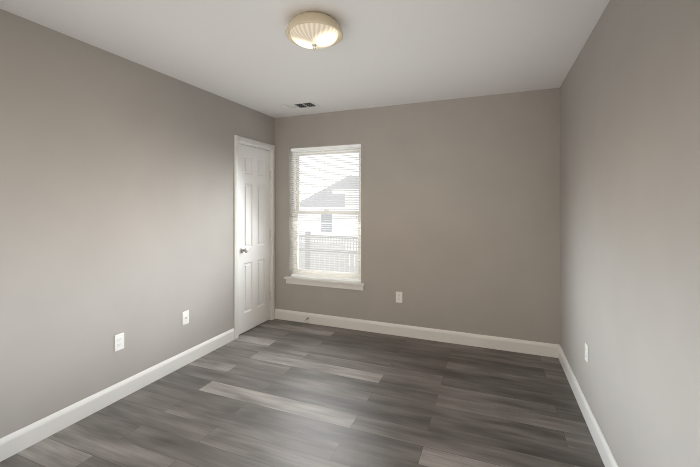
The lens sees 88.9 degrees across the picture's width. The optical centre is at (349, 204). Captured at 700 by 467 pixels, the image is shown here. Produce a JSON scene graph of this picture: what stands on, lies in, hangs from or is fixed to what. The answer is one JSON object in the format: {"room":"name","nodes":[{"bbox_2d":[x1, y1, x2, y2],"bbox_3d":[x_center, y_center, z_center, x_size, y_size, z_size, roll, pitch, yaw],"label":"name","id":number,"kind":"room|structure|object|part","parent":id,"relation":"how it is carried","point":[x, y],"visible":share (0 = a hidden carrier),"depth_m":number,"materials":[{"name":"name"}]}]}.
{"room":"empty bedroom","nodes":[
{"label":"empty bedroom","id":0,"kind":"room"},
{"bbox_2d":[0,9,274,438],"bbox_3d":[-1.710,0.160,2.537,0.120,2.440,4.280,0,0,22],"label":"wall","id":1,"kind":"structure","parent":0,"point":[116,194],"depth_m":2.42,"materials":[{"name":"paint"}]},
{"bbox_2d":[0,328,234,461],"bbox_3d":[-1.791,1.321,2.154,0.014,0.118,3.242,0,0,22],"label":"baseboard","id":2,"kind":"structure","parent":1,"relation":"attached to","point":[14,443],"depth_m":2.40,"materials":[{"name":"white wood"}]},
{"bbox_2d":[115,332,123,351],"bbox_3d":[-1.639,0.975,2.541,0.008,0.115,0.070,0,0,22],"label":"electrical outlet","id":3,"kind":"object","parent":1,"relation":"attached to","point":[119,341],"visible":1,"depth_m":2.54,"materials":[{"name":"white plastic"}]},
{"bbox_2d":[182,310,188,324],"bbox_3d":[-1.417,0.975,3.087,0.016,0.115,0.070,0,0,22],"label":"outlet","id":4,"kind":"object","parent":1,"relation":"attached to","point":[185,317],"visible":1,"depth_m":3.08,"materials":[{"name":"white plastic"}]},
{"bbox_2d":[234,135,274,338],"bbox_3d":[-1.106,0.330,4.026,0.136,2.100,0.725,0,0,22],"label":"door frame","id":5,"kind":"structure","parent":1,"relation":"attached to","point":[237,138],"depth_m":3.79,"materials":[{"name":"white wood"}]},
{"bbox_2d":[239,144,270,334],"bbox_3d":[-1.052,0.362,4.010,0.103,2.012,0.583,0,0,22],"label":"door","id":6,"kind":"structure","parent":1,"relation":"in","point":[254,236],"depth_m":4.00,"materials":[{"name":"white wood"}]},
{"bbox_2d":[0,319,604,466],"bbox_3d":[-0.623,1.430,2.102,4.083,0.100,4.280,0,0,22],"label":"floor","id":7,"kind":"structure","parent":0,"point":[277,393],"depth_m":2.37,"materials":[{"name":"grey laminate"}]},
{"bbox_2d":[0,0,609,117],"bbox_3d":[-0.623,-1.120,2.102,4.083,0.120,4.280,0,0,22],"label":"ceiling","id":8,"kind":"structure","parent":0,"point":[249,54],"depth_m":2.36,"materials":[{"name":"white paint"}]},
{"bbox_2d":[282,101,319,109],"bbox_3d":[-0.521,-1.057,3.800,0.355,0.006,0.205,0,0,22],"label":"ceiling vent","id":9,"kind":"object","parent":8,"relation":"in","point":[302,105],"visible":1,"depth_m":3.79,"materials":[{"name":"white metal"}]},
{"bbox_2d":[285,12,342,50],"bbox_3d":[-0.206,-0.975,2.070,0.334,0.171,0.334,0,0,22],"label":"light fixture","id":10,"kind":"object","parent":8,"relation":"attached to","point":[314,17],"depth_m":1.98,"materials":[{"name":"beige glass"}]},
{"bbox_3d":[-0.206,-0.961,2.070,0.280,0.062,0.280,0,0,22],"label":"light fixture shade","id":11,"kind":"part","parent":10,"relation":"part of","materials":[{"name":"white glass"}]},
{"bbox_2d":[275,88,559,344],"bbox_3d":[0.518,0.160,3.864,3.033,2.440,0.160,0,0,22],"label":"wall","id":12,"kind":"structure","parent":0,"point":[460,214],"depth_m":3.58,"materials":[{"name":"paint"}]},
{"bbox_2d":[284,276,364,290],"bbox_3d":[-0.298,0.898,4.128,1.010,0.080,0.125,0,0,22],"label":"window sill","id":13,"kind":"structure","parent":12,"relation":"attached to","point":[333,283],"depth_m":4.08,"materials":[{"name":"white wood"}]},
{"bbox_2d":[293,147,360,279],"bbox_3d":[-0.263,0.094,4.215,0.920,1.548,0.078,0,0,22],"label":"window","id":14,"kind":"structure","parent":12,"relation":"in","point":[297,271],"depth_m":4.24,"materials":[{"name":"white plastic"}]},
{"bbox_2d":[291,144,360,280],"bbox_3d":[-0.293,0.086,4.141,0.896,1.529,0.042,0,0,22],"label":"window blinds","id":15,"kind":"object","parent":14,"relation":"attached to","point":[338,147],"visible":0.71,"depth_m":4.14,"materials":[{"name":"white plastic"}]},
{"bbox_2d":[396,292,401,302],"bbox_3d":[0.518,0.975,3.773,0.070,0.115,0.008,0,0,22],"label":"electrical outlet","id":16,"kind":"object","parent":12,"relation":"attached to","point":[398,297],"visible":1,"depth_m":3.77,"materials":[{"name":"white plastic"}]},
{"bbox_2d":[275,309,558,357],"bbox_3d":[0.486,1.321,3.783,3.033,0.118,0.014,0,0,22],"label":"baseboard","id":17,"kind":"structure","parent":12,"relation":"attached to","point":[511,345],"depth_m":3.65,"materials":[{"name":"white wood"}]},
{"bbox_2d":[560,0,699,466],"bbox_3d":[1.217,0.160,1.366,0.120,2.440,4.280,0,0,22],"label":"wall","id":18,"kind":"structure","parent":0,"point":[630,201],"depth_m":1.51,"materials":[{"name":"paint"}]},
{"bbox_2d":[585,342,587,362],"bbox_3d":[1.522,0.950,2.299,0.008,0.115,0.070,0,0,22],"label":"electrical outlet","id":19,"kind":"object","parent":18,"relation":"attached to","point":[586,352],"visible":1,"depth_m":2.29,"materials":[{"name":"white plastic"}]},
{"bbox_2d":[558,345,617,466],"bbox_3d":[1.148,1.321,1.372,0.014,0.118,3.972,0,0,22],"label":"baseboard","id":20,"kind":"structure","parent":18,"relation":"attached to","point":[606,454],"depth_m":2.21,"materials":[{"name":"white wood"}]},
{"label":"outside","id":21,"kind":"structure","parent":0,"visible":0},
{"bbox_2d":[300,243,354,272],"bbox_3d":[3.594,2.680,49.377,90.000,0.200,85.640,0,0,22],"label":"ground","id":22,"kind":"structure","parent":21,"point":[329,256],"depth_m":17.55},
{"bbox_2d":[299,232,357,272],"bbox_3d":[-1.642,1.630,9.278,18.060,1.900,0.110,0,0,22],"label":"fence","id":23,"kind":"object","parent":22,"relation":"on","point":[307,264],"depth_m":8.83,"materials":[{"name":"white wood"}]},
{"bbox_2d":[299,175,358,242],"bbox_3d":[0.755,0.180,28.008,6.600,4.800,9.830,0,0,22],"label":"house","id":24,"kind":"structure","parent":22,"relation":"on","point":[310,226],"depth_m":24.28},
{"bbox_2d":[332,184,358,265],"bbox_3d":[3.708,0.380,17.079,6.660,4.400,7.330,0,0,22],"label":"house","id":25,"kind":"structure","parent":22,"relation":"on","point":[350,220],"depth_m":15.03,"materials":[{"name":"white"}]}
]}

